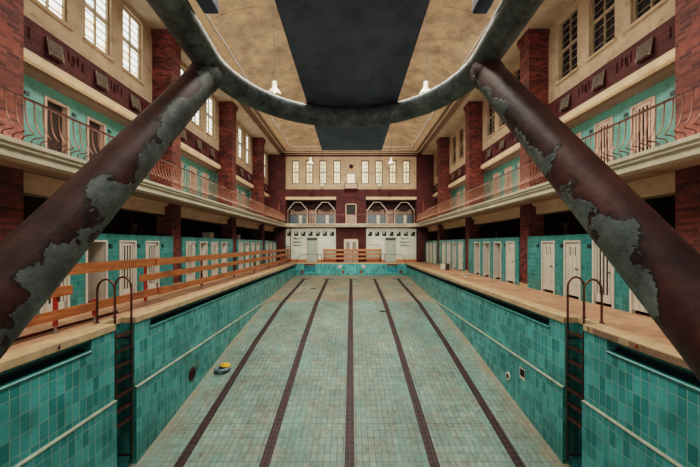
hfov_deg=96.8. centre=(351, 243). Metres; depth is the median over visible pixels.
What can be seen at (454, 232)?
window
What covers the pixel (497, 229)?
window
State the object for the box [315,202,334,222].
frame
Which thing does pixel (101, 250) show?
cabin
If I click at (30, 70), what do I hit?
ceiling
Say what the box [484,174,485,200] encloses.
cabin
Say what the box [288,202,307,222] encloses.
frame
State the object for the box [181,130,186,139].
air vent
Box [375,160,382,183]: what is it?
window
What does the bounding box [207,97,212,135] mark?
window
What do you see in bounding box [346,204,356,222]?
door
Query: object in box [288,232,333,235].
wall
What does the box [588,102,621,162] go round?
cabin
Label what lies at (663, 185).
trim
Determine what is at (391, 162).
pendant lamp
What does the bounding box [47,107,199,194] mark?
balcony railing
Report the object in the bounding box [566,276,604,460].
pool ladder
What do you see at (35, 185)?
ceiling
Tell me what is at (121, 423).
pool ladder
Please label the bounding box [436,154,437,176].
window
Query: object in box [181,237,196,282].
cabin
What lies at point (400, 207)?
frame
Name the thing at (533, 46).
brick pillar
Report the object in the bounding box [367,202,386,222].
frame
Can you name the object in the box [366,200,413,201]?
ceiling
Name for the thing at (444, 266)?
crate
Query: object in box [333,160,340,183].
window
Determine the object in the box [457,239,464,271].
cabin
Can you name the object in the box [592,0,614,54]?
window
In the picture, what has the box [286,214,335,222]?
gallery railing
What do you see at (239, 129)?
window
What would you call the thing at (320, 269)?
wall
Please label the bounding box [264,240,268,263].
cabin
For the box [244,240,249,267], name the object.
cabin
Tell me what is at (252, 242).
cabin
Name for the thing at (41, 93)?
cabin
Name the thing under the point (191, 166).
cabin
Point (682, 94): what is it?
balcony railing
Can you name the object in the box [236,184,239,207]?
cabin
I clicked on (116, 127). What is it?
cabin
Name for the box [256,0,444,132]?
ceiling
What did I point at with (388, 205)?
trim
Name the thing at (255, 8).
trim
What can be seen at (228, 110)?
brick pillar
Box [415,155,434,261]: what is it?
brick pillar
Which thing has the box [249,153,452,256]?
wall
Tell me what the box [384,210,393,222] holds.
door
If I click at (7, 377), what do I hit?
gutter
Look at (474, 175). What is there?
brick pillar
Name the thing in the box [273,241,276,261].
cabin
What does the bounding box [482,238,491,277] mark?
cabin
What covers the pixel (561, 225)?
window
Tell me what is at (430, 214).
balcony railing
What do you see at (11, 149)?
trim
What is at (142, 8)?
ceiling
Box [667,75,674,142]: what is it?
cabin
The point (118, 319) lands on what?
trim
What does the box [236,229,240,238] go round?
window
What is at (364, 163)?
window
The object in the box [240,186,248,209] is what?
cabin
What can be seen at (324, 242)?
wall
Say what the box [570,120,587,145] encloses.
cabin
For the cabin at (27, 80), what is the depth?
8.03 m
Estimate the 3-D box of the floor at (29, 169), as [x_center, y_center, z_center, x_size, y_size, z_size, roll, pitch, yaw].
[-8.220,-1.740,13.050,3.850,0.300,33.100,0,0,0]
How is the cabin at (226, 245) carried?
on the floor at (641, 324)
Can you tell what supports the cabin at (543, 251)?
on the floor at (641, 324)
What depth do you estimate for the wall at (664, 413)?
6.58 m
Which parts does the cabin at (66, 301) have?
door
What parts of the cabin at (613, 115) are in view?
door frame, door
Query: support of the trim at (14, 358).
on the wall at (34, 412)
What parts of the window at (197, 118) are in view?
pane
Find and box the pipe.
[15,311,117,341]
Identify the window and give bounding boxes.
[38,0,65,21]
[85,0,108,54]
[123,7,139,78]
[130,215,148,234]
[193,108,200,126]
[199,224,207,237]
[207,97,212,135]
[216,226,221,238]
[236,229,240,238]
[238,127,241,158]
[245,230,249,239]
[246,135,248,163]
[264,154,265,176]
[292,160,298,183]
[306,160,312,183]
[319,160,326,183]
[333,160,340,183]
[347,173,354,182]
[361,160,368,183]
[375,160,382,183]
[389,160,395,183]
[403,160,409,183]
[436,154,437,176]
[452,230,456,239]
[453,135,455,163]
[460,127,462,157]
[461,229,464,238]
[480,226,484,238]
[488,102,493,135]
[493,224,502,237]
[516,67,519,80]
[552,215,570,234]
[560,7,576,79]
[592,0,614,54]
[634,0,660,20]
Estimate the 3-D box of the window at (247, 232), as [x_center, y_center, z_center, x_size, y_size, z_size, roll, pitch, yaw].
[-9.795,-0.815,29.400,0.100,0.950,1.100,0,0,0]
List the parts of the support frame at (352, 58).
leg, rail, rail, leg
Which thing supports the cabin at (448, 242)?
on the floor at (641, 324)
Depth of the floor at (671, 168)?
7.55 m
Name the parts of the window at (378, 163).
pane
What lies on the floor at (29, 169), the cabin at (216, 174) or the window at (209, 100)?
the cabin at (216, 174)
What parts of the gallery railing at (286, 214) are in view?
rail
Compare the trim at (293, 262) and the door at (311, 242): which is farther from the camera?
the door at (311, 242)
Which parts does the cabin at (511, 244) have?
door frame, door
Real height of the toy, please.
0.244 m
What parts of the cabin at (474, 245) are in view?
door frame, door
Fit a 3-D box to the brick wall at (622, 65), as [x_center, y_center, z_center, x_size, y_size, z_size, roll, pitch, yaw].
[8.015,-5.090,12.620,0.580,0.800,35.600,0,0,0]
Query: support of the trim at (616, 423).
attached to the wall at (664, 413)
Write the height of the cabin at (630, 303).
2.005 m
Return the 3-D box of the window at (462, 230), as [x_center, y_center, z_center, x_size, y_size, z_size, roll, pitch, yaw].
[9.705,-0.815,26.800,0.100,0.950,1.100,0,0,0]
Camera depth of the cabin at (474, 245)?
17.48 m
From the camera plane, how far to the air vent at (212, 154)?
17.31 m
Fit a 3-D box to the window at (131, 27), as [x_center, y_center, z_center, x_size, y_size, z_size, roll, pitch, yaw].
[-8.000,-7.170,11.210,0.110,2.200,1.000,0,0,0]
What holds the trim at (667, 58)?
attached to the brick wall at (622, 65)
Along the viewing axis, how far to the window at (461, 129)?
22.45 m
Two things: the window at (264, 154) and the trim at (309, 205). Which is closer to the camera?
the window at (264, 154)
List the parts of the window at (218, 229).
pane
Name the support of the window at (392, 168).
in the wall at (345, 161)
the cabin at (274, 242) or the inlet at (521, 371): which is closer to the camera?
the inlet at (521, 371)
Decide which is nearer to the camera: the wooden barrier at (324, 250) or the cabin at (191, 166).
the cabin at (191, 166)
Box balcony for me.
[344,183,357,192]
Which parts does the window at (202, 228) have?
pane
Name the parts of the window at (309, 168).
pane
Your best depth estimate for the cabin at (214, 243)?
15.97 m
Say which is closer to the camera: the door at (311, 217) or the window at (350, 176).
the window at (350, 176)
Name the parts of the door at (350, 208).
pane, panel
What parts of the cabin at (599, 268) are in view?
door frame, door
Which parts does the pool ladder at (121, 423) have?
rail, rail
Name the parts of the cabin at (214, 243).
door frame, door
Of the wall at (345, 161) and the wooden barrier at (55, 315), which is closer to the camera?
the wooden barrier at (55, 315)
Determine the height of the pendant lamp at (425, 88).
4.480 m
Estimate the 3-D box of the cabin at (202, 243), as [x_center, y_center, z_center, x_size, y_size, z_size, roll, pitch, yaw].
[-7.622,0.708,14.780,1.225,2.005,1.200,0,0,0]
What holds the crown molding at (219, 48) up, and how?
attached to the wall at (345, 161)
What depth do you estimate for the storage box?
16.35 m
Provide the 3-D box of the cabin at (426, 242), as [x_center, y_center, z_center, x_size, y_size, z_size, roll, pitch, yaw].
[7.510,0.708,28.615,1.270,2.005,1.670,0,0,0]
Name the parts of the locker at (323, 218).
door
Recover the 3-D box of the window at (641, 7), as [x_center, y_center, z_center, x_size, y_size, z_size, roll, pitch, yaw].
[7.910,-7.170,8.170,0.110,2.200,1.000,0,0,0]
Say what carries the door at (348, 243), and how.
in the brick wall at (342, 198)
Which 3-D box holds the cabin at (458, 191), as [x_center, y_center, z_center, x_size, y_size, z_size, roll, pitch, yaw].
[8.260,-3.110,24.290,0.150,2.440,2.080,0,0,0]
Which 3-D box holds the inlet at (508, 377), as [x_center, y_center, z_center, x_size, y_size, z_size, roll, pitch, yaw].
[4.888,4.130,9.720,0.035,0.260,0.260,0,0,0]
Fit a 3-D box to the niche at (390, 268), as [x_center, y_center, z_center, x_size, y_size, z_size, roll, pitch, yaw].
[3.705,2.160,28.500,1.000,0.700,0.400,0,0,0]
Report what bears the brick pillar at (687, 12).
on the floor at (641, 324)
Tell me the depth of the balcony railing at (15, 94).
5.96 m
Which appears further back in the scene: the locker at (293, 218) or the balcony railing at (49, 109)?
the locker at (293, 218)
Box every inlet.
[189,367,195,380]
[506,372,510,380]
[519,367,524,380]
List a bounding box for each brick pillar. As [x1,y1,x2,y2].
[0,0,23,242]
[150,29,181,284]
[218,101,237,270]
[251,137,265,263]
[267,155,286,261]
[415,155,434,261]
[436,137,450,264]
[464,101,483,271]
[517,29,549,286]
[675,0,699,252]
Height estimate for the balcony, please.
0.930 m
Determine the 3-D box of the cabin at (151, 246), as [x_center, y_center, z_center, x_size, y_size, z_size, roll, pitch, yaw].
[-7.600,0.708,11.325,1.270,2.005,1.890,0,0,0]
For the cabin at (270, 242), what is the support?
on the floor at (641, 324)
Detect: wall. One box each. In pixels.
[0,268,295,466]
[24,0,268,185]
[24,15,268,193]
[24,195,248,239]
[47,100,100,159]
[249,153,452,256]
[285,227,335,258]
[286,189,415,261]
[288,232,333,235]
[290,209,335,222]
[294,264,407,274]
[366,209,411,222]
[366,227,416,258]
[368,232,414,235]
[406,268,699,466]
[433,0,674,185]
[433,15,674,193]
[453,195,674,238]
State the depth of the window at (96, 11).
9.83 m
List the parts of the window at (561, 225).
pane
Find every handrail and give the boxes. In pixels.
[297,254,321,261]
[380,254,404,261]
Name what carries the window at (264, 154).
in the wall at (71, 32)
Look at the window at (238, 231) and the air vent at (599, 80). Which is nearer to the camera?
the air vent at (599, 80)
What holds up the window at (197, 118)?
in the wall at (71, 32)
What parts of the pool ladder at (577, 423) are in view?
rail, rail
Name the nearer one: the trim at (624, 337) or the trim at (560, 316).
the trim at (624, 337)
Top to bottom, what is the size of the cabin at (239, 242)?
2.005 m
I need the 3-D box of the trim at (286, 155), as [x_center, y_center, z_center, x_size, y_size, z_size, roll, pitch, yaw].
[-0.045,-8.375,29.480,12.600,0.170,0.040,0,0,0]
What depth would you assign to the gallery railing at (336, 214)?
28.94 m
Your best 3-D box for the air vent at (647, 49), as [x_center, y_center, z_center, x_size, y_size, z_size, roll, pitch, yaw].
[7.702,-5.090,8.170,0.165,0.440,0.440,0,0,0]
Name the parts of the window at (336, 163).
pane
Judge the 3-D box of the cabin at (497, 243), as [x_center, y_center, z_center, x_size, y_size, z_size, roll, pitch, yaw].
[7.532,0.708,14.780,1.225,2.005,1.200,0,0,0]
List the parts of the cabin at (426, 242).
door frame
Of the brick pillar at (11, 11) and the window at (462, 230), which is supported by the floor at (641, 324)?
the brick pillar at (11, 11)
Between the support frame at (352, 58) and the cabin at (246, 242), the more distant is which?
the cabin at (246, 242)
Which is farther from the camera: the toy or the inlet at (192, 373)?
the toy
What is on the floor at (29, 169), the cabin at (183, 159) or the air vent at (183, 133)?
the cabin at (183, 159)
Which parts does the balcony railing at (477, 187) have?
rail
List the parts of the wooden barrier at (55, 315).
post, post, post, post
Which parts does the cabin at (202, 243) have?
door, door frame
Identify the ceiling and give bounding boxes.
[24,61,267,197]
[24,172,274,231]
[125,0,279,154]
[207,0,501,145]
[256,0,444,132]
[288,200,335,201]
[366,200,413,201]
[422,0,575,154]
[435,61,674,197]
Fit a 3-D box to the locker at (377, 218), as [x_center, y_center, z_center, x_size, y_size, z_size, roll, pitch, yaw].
[2.505,-2.415,31.435,1.840,1.050,0.530,0,0,0]
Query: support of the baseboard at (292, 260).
attached to the wall at (324, 242)
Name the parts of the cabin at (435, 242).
door frame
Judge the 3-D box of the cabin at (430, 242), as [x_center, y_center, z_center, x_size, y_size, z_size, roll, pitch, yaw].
[7.510,0.708,27.180,1.270,2.005,1.200,0,0,0]
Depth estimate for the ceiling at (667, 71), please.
9.49 m
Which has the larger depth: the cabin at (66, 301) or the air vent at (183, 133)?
the air vent at (183, 133)
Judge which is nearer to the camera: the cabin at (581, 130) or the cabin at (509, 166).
the cabin at (581, 130)
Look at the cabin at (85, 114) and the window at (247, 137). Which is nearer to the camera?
the cabin at (85, 114)
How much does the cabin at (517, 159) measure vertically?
2.440 m
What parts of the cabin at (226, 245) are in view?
door frame, door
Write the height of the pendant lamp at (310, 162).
4.480 m
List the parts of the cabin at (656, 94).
door, door frame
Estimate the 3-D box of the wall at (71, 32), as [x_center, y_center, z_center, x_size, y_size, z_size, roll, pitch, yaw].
[-8.040,-6.990,12.600,0.510,3.000,36.300,0,0,0]
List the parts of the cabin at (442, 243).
door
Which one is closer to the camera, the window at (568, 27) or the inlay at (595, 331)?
the inlay at (595, 331)
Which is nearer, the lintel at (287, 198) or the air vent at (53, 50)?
the air vent at (53, 50)
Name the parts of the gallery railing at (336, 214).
rail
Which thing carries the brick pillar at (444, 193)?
on the floor at (641, 324)
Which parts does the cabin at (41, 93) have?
door frame, door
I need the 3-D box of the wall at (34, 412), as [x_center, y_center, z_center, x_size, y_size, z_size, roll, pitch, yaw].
[-5.270,3.875,15.050,0.550,4.070,26.300,0,0,0]
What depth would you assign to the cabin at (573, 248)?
9.74 m
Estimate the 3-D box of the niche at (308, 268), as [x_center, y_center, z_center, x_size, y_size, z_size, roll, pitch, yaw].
[-3.795,2.160,28.500,1.000,0.700,0.400,0,0,0]
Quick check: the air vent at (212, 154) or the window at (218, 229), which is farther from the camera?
the window at (218, 229)
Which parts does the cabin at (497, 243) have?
door frame, door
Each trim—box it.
[0,134,283,226]
[0,264,295,391]
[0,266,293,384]
[0,324,115,371]
[13,298,269,466]
[24,48,268,196]
[92,317,120,324]
[121,263,295,322]
[211,6,489,132]
[283,223,418,227]
[286,155,415,156]
[290,202,335,208]
[293,262,408,263]
[366,202,411,208]
[406,263,577,322]
[408,266,699,386]
[418,133,699,226]
[427,172,674,231]
[432,298,683,466]
[433,48,674,196]
[578,317,605,324]
[583,324,691,370]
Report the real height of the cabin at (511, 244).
2.005 m
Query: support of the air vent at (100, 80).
in the brick wall at (76, 65)
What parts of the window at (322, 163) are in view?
pane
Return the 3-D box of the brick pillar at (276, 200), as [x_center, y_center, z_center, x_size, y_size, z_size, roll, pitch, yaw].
[-7.120,-3.365,29.794,1.750,10.150,1.252,0,0,0]
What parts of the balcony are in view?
panel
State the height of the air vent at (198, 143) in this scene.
0.440 m
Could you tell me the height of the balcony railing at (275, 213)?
0.900 m
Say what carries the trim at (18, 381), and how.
attached to the wall at (34, 412)
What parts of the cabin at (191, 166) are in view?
door frame, door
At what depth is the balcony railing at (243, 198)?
15.26 m
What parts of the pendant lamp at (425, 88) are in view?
lamp shade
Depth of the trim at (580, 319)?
6.96 m
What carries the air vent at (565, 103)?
in the brick wall at (622, 65)
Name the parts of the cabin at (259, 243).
door frame, door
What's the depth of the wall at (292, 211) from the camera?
31.90 m
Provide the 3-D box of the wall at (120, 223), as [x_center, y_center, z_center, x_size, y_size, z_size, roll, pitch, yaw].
[-9.995,0.110,13.400,0.300,3.400,33.800,0,0,0]
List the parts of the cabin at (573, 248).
door frame, door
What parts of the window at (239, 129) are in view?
pane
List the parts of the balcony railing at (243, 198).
rail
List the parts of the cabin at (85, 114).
door frame, door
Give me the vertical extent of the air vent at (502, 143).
0.440 m
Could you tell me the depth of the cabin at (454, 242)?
21.26 m
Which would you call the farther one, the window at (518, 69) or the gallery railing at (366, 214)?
the gallery railing at (366, 214)
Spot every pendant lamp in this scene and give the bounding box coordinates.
[268,25,280,95]
[307,128,313,164]
[388,141,393,164]
[419,14,429,93]
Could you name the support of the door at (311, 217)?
in the wall at (292, 211)
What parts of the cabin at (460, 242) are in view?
door frame, door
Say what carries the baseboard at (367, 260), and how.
attached to the wall at (408, 250)
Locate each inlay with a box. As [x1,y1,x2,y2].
[593,328,617,342]
[629,341,690,369]
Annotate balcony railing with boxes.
[0,86,50,145]
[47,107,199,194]
[196,174,248,210]
[247,197,274,218]
[273,209,285,221]
[416,209,428,222]
[426,198,452,217]
[451,175,503,209]
[501,107,651,194]
[647,85,699,145]
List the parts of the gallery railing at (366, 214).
rail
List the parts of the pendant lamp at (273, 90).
lamp shade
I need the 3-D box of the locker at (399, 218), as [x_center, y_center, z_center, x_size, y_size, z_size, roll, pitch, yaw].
[5.205,-2.415,31.435,1.840,1.050,0.530,0,0,0]
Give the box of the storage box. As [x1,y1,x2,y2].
[202,232,213,237]
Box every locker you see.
[290,215,306,222]
[316,215,333,222]
[368,215,385,222]
[396,215,412,222]
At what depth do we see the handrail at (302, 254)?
28.73 m
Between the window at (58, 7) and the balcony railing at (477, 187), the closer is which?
the window at (58, 7)
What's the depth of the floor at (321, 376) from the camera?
9.60 m
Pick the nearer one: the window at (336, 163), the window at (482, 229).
the window at (482, 229)
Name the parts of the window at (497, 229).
pane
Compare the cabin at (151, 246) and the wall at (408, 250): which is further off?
the wall at (408, 250)
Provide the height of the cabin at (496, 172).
2.440 m
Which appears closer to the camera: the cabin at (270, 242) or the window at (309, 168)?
the cabin at (270, 242)
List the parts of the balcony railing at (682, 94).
rail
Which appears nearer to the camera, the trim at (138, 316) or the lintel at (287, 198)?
the trim at (138, 316)
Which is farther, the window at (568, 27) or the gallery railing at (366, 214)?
the gallery railing at (366, 214)
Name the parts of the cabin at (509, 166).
door frame, door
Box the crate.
[441,263,449,269]
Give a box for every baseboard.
[285,259,335,261]
[366,259,416,261]
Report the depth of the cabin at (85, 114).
9.84 m
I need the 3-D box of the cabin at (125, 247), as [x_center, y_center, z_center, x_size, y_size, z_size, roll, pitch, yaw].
[-7.600,0.708,9.780,1.270,2.005,1.200,0,0,0]
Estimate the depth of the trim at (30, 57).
9.25 m
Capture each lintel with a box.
[286,197,335,199]
[366,197,416,199]
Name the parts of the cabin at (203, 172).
door frame, door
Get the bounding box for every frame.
[0,0,699,380]
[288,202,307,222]
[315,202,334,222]
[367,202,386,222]
[394,202,414,222]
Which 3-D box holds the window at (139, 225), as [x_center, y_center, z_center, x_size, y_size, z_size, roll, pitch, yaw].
[-9.795,-0.815,14.400,0.100,0.950,1.100,0,0,0]
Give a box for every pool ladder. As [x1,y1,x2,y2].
[94,276,132,460]
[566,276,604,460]
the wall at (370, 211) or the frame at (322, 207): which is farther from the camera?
the wall at (370, 211)
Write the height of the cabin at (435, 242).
2.005 m
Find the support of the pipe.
on the floor at (641, 324)
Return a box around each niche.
[304,265,314,271]
[387,265,397,271]
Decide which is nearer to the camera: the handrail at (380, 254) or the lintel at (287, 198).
the handrail at (380, 254)
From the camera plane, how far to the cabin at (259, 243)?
23.68 m
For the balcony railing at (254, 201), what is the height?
0.900 m
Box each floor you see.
[0,158,279,226]
[6,262,673,352]
[128,275,570,466]
[422,158,699,226]
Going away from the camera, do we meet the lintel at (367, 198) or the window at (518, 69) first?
the window at (518, 69)
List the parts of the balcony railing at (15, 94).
rail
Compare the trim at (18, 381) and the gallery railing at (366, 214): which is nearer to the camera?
the trim at (18, 381)
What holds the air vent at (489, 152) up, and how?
in the brick wall at (622, 65)
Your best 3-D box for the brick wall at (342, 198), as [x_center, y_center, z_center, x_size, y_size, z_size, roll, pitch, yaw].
[-0.045,-1.715,30.190,12.600,6.950,1.620,0,0,0]
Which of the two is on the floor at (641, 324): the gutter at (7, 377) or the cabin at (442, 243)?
the cabin at (442, 243)
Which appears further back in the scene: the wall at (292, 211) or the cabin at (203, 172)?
the wall at (292, 211)
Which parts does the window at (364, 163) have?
pane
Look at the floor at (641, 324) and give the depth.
8.37 m
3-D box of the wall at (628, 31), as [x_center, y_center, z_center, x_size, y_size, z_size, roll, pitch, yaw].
[7.950,-6.990,12.600,0.510,3.000,36.300,0,0,0]
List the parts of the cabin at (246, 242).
door frame, door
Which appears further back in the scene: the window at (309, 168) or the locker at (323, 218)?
the locker at (323, 218)
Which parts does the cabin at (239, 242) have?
door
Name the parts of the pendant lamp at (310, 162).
lamp shade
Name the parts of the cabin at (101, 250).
door frame, door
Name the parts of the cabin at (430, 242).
door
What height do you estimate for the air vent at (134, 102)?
0.440 m
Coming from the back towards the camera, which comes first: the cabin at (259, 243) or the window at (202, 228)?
the cabin at (259, 243)
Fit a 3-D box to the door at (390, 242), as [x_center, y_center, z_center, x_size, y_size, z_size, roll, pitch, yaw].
[3.755,0.525,30.015,1.090,2.370,0.170,0,0,0]
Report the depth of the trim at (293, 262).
28.55 m
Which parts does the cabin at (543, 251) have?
door frame, door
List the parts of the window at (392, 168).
pane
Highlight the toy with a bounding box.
[214,362,230,372]
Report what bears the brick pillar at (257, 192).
on the floor at (641, 324)
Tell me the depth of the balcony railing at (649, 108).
7.51 m
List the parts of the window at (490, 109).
pane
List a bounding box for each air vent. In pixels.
[45,36,64,62]
[94,70,108,90]
[129,94,140,110]
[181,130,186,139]
[196,139,201,149]
[210,148,214,157]
[486,148,491,157]
[499,139,504,149]
[560,94,570,110]
[591,70,605,90]
[635,36,654,62]
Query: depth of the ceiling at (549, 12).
14.00 m
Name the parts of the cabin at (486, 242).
door frame, door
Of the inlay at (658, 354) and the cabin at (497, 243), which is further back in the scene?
the cabin at (497, 243)
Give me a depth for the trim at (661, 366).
5.73 m
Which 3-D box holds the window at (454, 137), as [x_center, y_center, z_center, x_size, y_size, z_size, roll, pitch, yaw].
[7.910,-7.170,23.610,0.110,2.200,1.000,0,0,0]
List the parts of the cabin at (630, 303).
panel, door frame, door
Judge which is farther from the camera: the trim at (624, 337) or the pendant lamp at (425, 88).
the pendant lamp at (425, 88)
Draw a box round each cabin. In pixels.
[24,74,31,142]
[32,78,77,157]
[36,274,76,314]
[77,233,113,304]
[78,102,111,160]
[112,120,149,179]
[113,234,140,296]
[141,235,172,290]
[181,156,185,190]
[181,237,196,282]
[186,158,198,195]
[197,238,208,278]
[199,165,215,200]
[209,238,219,275]
[216,174,217,201]
[220,238,232,273]
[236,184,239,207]
[236,239,243,269]
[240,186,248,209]
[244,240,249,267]
[250,240,255,266]
[255,240,262,265]
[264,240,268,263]
[269,241,272,262]
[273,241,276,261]
[425,241,428,262]
[429,241,432,263]
[433,240,437,264]
[439,240,445,265]
[446,240,451,268]
[451,240,456,269]
[453,186,461,210]
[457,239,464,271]
[462,185,464,208]
[468,238,481,275]
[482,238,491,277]
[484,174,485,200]
[486,165,501,200]
[492,238,503,280]
[502,159,514,195]
[504,237,519,284]
[515,156,519,190]
[528,235,559,294]
[559,234,586,301]
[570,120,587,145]
[586,234,621,309]
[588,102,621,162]
[622,79,666,156]
[622,279,647,312]
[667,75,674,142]
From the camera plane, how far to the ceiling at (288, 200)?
30.67 m
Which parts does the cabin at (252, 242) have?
door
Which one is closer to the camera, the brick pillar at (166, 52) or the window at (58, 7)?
the window at (58, 7)
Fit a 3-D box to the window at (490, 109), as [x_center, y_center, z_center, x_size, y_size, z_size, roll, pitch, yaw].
[7.910,-7.170,17.410,0.110,2.200,1.000,0,0,0]
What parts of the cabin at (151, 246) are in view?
door frame, door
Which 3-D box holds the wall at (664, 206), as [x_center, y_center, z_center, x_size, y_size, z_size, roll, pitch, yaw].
[9.905,0.110,13.400,0.300,3.400,33.800,0,0,0]
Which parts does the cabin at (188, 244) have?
door frame, door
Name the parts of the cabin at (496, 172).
door frame, door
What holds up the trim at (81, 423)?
attached to the wall at (34, 412)
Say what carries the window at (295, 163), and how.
in the wall at (345, 161)
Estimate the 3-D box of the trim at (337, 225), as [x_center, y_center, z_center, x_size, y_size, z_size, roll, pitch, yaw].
[-0.045,-1.725,28.750,12.600,0.390,1.500,0,0,0]
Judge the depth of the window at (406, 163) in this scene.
29.65 m
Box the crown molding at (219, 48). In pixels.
[188,0,498,153]
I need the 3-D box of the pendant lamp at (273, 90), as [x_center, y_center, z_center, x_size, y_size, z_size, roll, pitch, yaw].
[-2.625,-7.340,10.600,0.450,4.480,0.450,0,0,0]
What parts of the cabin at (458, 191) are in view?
door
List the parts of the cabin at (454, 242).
door frame, door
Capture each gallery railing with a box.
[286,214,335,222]
[336,214,365,222]
[366,214,415,222]
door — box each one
[306,237,317,261]
[308,210,317,222]
[344,239,357,261]
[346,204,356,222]
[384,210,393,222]
[385,237,395,261]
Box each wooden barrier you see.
[26,249,289,333]
[323,249,381,261]
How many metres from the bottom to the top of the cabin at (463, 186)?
2.440 m
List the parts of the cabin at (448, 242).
door frame, door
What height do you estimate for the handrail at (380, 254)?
0.783 m
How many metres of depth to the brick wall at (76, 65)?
9.28 m
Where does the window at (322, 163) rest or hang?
in the wall at (345, 161)
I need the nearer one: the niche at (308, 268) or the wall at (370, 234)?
the niche at (308, 268)
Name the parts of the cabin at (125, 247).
door frame, door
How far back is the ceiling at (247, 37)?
15.10 m
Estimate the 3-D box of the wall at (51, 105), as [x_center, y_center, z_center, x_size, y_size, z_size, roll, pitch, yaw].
[-8.705,-3.140,13.050,0.480,2.500,33.100,0,0,0]
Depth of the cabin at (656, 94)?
8.74 m

